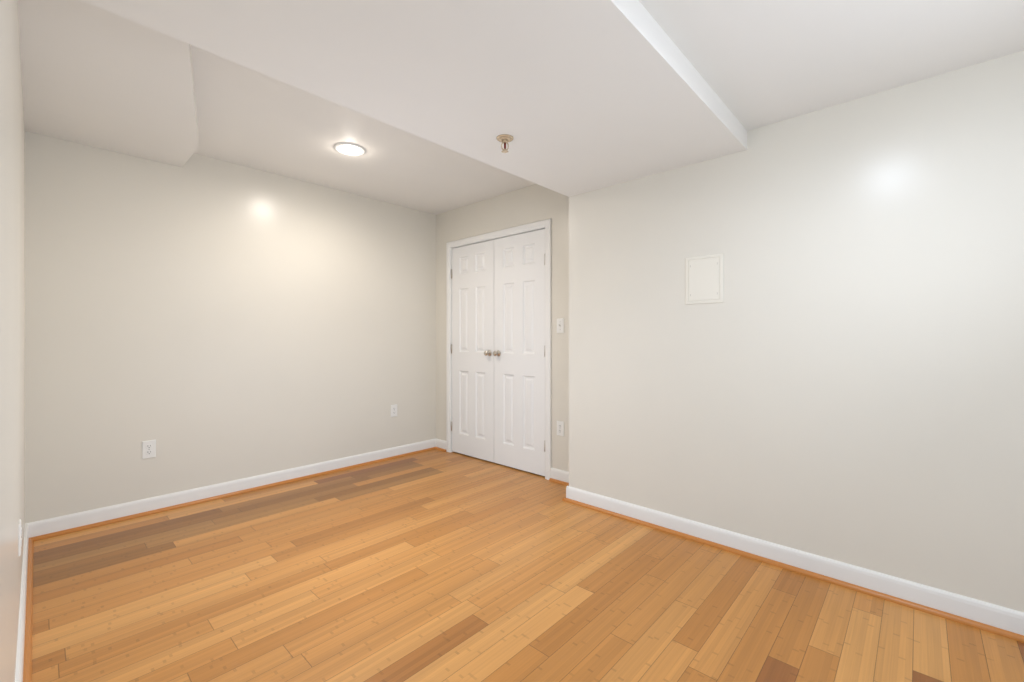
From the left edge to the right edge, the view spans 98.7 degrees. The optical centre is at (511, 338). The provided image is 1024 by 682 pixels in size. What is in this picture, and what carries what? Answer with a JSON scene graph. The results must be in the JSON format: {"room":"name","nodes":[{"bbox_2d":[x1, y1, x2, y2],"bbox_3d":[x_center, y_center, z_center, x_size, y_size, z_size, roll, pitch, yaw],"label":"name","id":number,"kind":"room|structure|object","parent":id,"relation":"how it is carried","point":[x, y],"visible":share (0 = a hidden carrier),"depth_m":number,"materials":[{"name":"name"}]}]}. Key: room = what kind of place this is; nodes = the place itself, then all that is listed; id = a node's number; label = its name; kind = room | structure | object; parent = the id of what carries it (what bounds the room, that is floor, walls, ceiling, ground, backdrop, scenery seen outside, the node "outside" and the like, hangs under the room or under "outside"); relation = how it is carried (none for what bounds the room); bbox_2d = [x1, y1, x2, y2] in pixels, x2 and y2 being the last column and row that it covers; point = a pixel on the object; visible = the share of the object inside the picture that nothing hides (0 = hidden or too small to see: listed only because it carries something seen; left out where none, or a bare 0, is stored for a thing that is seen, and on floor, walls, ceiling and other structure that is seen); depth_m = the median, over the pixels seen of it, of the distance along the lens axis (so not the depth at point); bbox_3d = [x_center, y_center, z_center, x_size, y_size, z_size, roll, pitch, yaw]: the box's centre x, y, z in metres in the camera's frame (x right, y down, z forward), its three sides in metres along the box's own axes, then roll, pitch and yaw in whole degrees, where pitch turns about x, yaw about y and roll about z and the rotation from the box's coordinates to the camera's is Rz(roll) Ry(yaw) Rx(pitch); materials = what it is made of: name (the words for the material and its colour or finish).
{"room":"empty basement room","nodes":[
{"label":"empty basement room","id":0,"kind":"room"},
{"bbox_2d":[0,0,24,681],"bbox_3d":[-0.896,-0.215,0.700,5.266,2.700,0.100,0,0,43],"label":"wall","id":1,"kind":"structure","parent":0,"point":[12,317],"depth_m":1.15,"materials":[{"name":"beige paint"}]},
{"bbox_2d":[18,519,21,555],"bbox_3d":[-1.804,0.730,1.614,0.070,0.114,0.008,0,0,43],"label":"electrical outlet","id":2,"kind":"object","parent":1,"relation":"attached to","point":[19,538],"visible":1,"depth_m":1.59,"materials":[{"name":"white plastic"}]},
{"bbox_2d":[15,522,38,681],"bbox_3d":[-0.851,1.085,0.749,5.066,0.100,0.033,0,0,43],"label":"baseboard","id":3,"kind":"structure","parent":1,"relation":"attached to","point":[23,673],"depth_m":1.74,"materials":[{"name":"white wood"}]},
{"bbox_2d":[18,0,198,166],"bbox_3d":[-1.798,-1.226,2.075,1.915,0.137,0.732,0,0,43],"label":"ceiling","id":4,"kind":"structure","parent":0,"point":[94,76],"depth_m":1.99,"materials":[{"name":"white paint"}]},
{"bbox_2d":[25,131,435,522],"bbox_3d":[-1.790,-0.215,3.537,0.100,2.700,3.048,0,0,43],"label":"wall","id":5,"kind":"structure","parent":0,"point":[202,320],"depth_m":3.08,"materials":[{"name":"beige paint"}]},
{"bbox_2d":[142,440,155,458],"bbox_3d":[-2.352,0.720,2.851,0.008,0.114,0.070,0,0,43],"label":"electrical outlet","id":6,"kind":"object","parent":5,"relation":"attached to","point":[148,448],"visible":1,"depth_m":2.85,"materials":[{"name":"white plastic"}]},
{"bbox_2d":[35,438,442,539],"bbox_3d":[-1.722,1.085,3.495,0.056,0.100,2.818,0,0,43],"label":"baseboard","id":7,"kind":"structure","parent":5,"relation":"attached to","point":[56,526],"depth_m":3.08,"materials":[{"name":"white wood"}]},
{"bbox_2d":[391,404,396,416],"bbox_3d":[-1.120,0.689,4.181,0.008,0.114,0.070,0,0,43],"label":"electrical outlet","id":8,"kind":"object","parent":5,"relation":"attached to","point":[393,410],"visible":1,"depth_m":4.18,"materials":[{"name":"white plastic"}]},
{"bbox_2d":[191,45,534,214],"bbox_3d":[-1.076,-1.420,2.876,1.885,0.290,2.888,0,0,43],"label":"ceiling","id":9,"kind":"structure","parent":0,"point":[249,117],"depth_m":2.93,"materials":[{"name":"white paint"}]},
{"bbox_2d":[334,142,365,155],"bbox_3d":[-1.091,-1.270,2.965,0.200,0.010,0.200,0,0,43],"label":"recessed light","id":10,"kind":"object","parent":9,"relation":"in","point":[349,149],"visible":1,"depth_m":2.95,"materials":[{"name":"white"}]},
{"bbox_2d":[81,0,746,196],"bbox_3d":[0.033,-1.277,1.849,1.138,0.576,2.888,0,0,43],"label":"soffit","id":11,"kind":"structure","parent":0,"point":[574,97],"depth_m":1.64,"materials":[{"name":"white paint"}]},
{"bbox_2d":[496,134,513,152],"bbox_3d":[-0.035,-0.955,2.175,0.085,0.068,0.085,0,0,43],"label":"sprinkler","id":12,"kind":"object","parent":11,"relation":"hanging from","point":[505,139],"visible":1,"depth_m":2.17,"materials":[{"name":"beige metal"}]},
{"bbox_2d":[436,184,568,471],"bbox_3d":[-0.067,-0.215,3.951,1.865,2.700,0.100,0,0,43],"label":"wall","id":13,"kind":"structure","parent":0,"point":[529,204],"depth_m":3.67,"materials":[{"name":"beige paint"}]},
{"bbox_2d":[451,240,493,461],"bbox_3d":[-0.391,0.116,4.173,0.597,2.014,0.092,0,0,43],"label":"closet door","id":14,"kind":"structure","parent":13,"relation":"in","point":[472,349],"depth_m":4.16,"materials":[{"name":"white wood"}]},
{"bbox_2d":[446,218,551,479],"bbox_3d":[-0.138,0.088,4.004,1.317,2.094,0.118,0,0,43],"label":"trim","id":15,"kind":"structure","parent":13,"relation":"attached to","point":[546,224],"depth_m":3.63,"materials":[{"name":"white wood"}]},
{"bbox_2d":[493,229,544,475],"bbox_3d":[0.050,0.116,3.764,0.597,2.014,0.092,0,0,43],"label":"closet door","id":16,"kind":"structure","parent":13,"relation":"in","point":[519,351],"depth_m":3.76,"materials":[{"name":"white wood"}]},
{"bbox_2d":[549,467,568,485],"bbox_3d":[0.439,1.085,3.392,0.362,0.100,0.033,0,0,43],"label":"baseboard","id":17,"kind":"structure","parent":13,"relation":"attached to","point":[559,476],"depth_m":3.45,"materials":[{"name":"white wood"}]},
{"bbox_2d":[557,421,563,435],"bbox_3d":[0.379,0.711,3.464,0.070,0.114,0.008,0,0,43],"label":"electrical outlet","id":18,"kind":"object","parent":13,"relation":"attached to","point":[560,428],"visible":1,"depth_m":3.46,"materials":[{"name":"white plastic"}]},
{"bbox_2d":[557,318,563,332],"bbox_3d":[0.375,-0.099,3.459,0.070,0.114,0.022,0,0,43],"label":"light switch","id":19,"kind":"object","parent":13,"relation":"attached to","point":[560,325],"visible":1,"depth_m":3.46,"materials":[{"name":"white plastic"}]},
{"bbox_2d":[32,449,1023,681],"bbox_3d":[0.106,1.175,1.782,5.266,0.080,3.048,0,0,43],"label":"floor","id":20,"kind":"structure","parent":0,"point":[434,565],"depth_m":1.90,"materials":[{"name":"brown wood"}]},
{"bbox_2d":[569,50,1023,611],"bbox_3d":[1.736,-0.215,2.096,3.301,2.700,0.372,0,0,43],"label":"wall","id":21,"kind":"structure","parent":0,"point":[837,374],"depth_m":2.05,"materials":[{"name":"beige paint"}]},
{"bbox_2d":[685,253,722,304],"bbox_3d":[1.070,-0.327,2.455,0.205,0.268,0.005,0,0,43],"label":"access panel","id":22,"kind":"object","parent":21,"relation":"attached to","point":[703,279],"visible":1,"depth_m":2.45,"materials":[{"name":"beige"}]},
{"bbox_2d":[562,482,1023,642],"bbox_3d":[1.550,1.085,1.993,3.234,0.100,0.033,0,0,43],"label":"baseboard","id":23,"kind":"structure","parent":21,"relation":"attached to","point":[1000,617],"depth_m":2.06,"materials":[{"name":"white wood"}]},
{"bbox_2d":[639,0,1023,130],"bbox_3d":[1.215,-1.326,0.755,2.083,0.478,2.888,0,0,43],"label":"ceiling","id":24,"kind":"structure","parent":0,"point":[757,63],"depth_m":1.62,"materials":[{"name":"white paint"}]}
]}

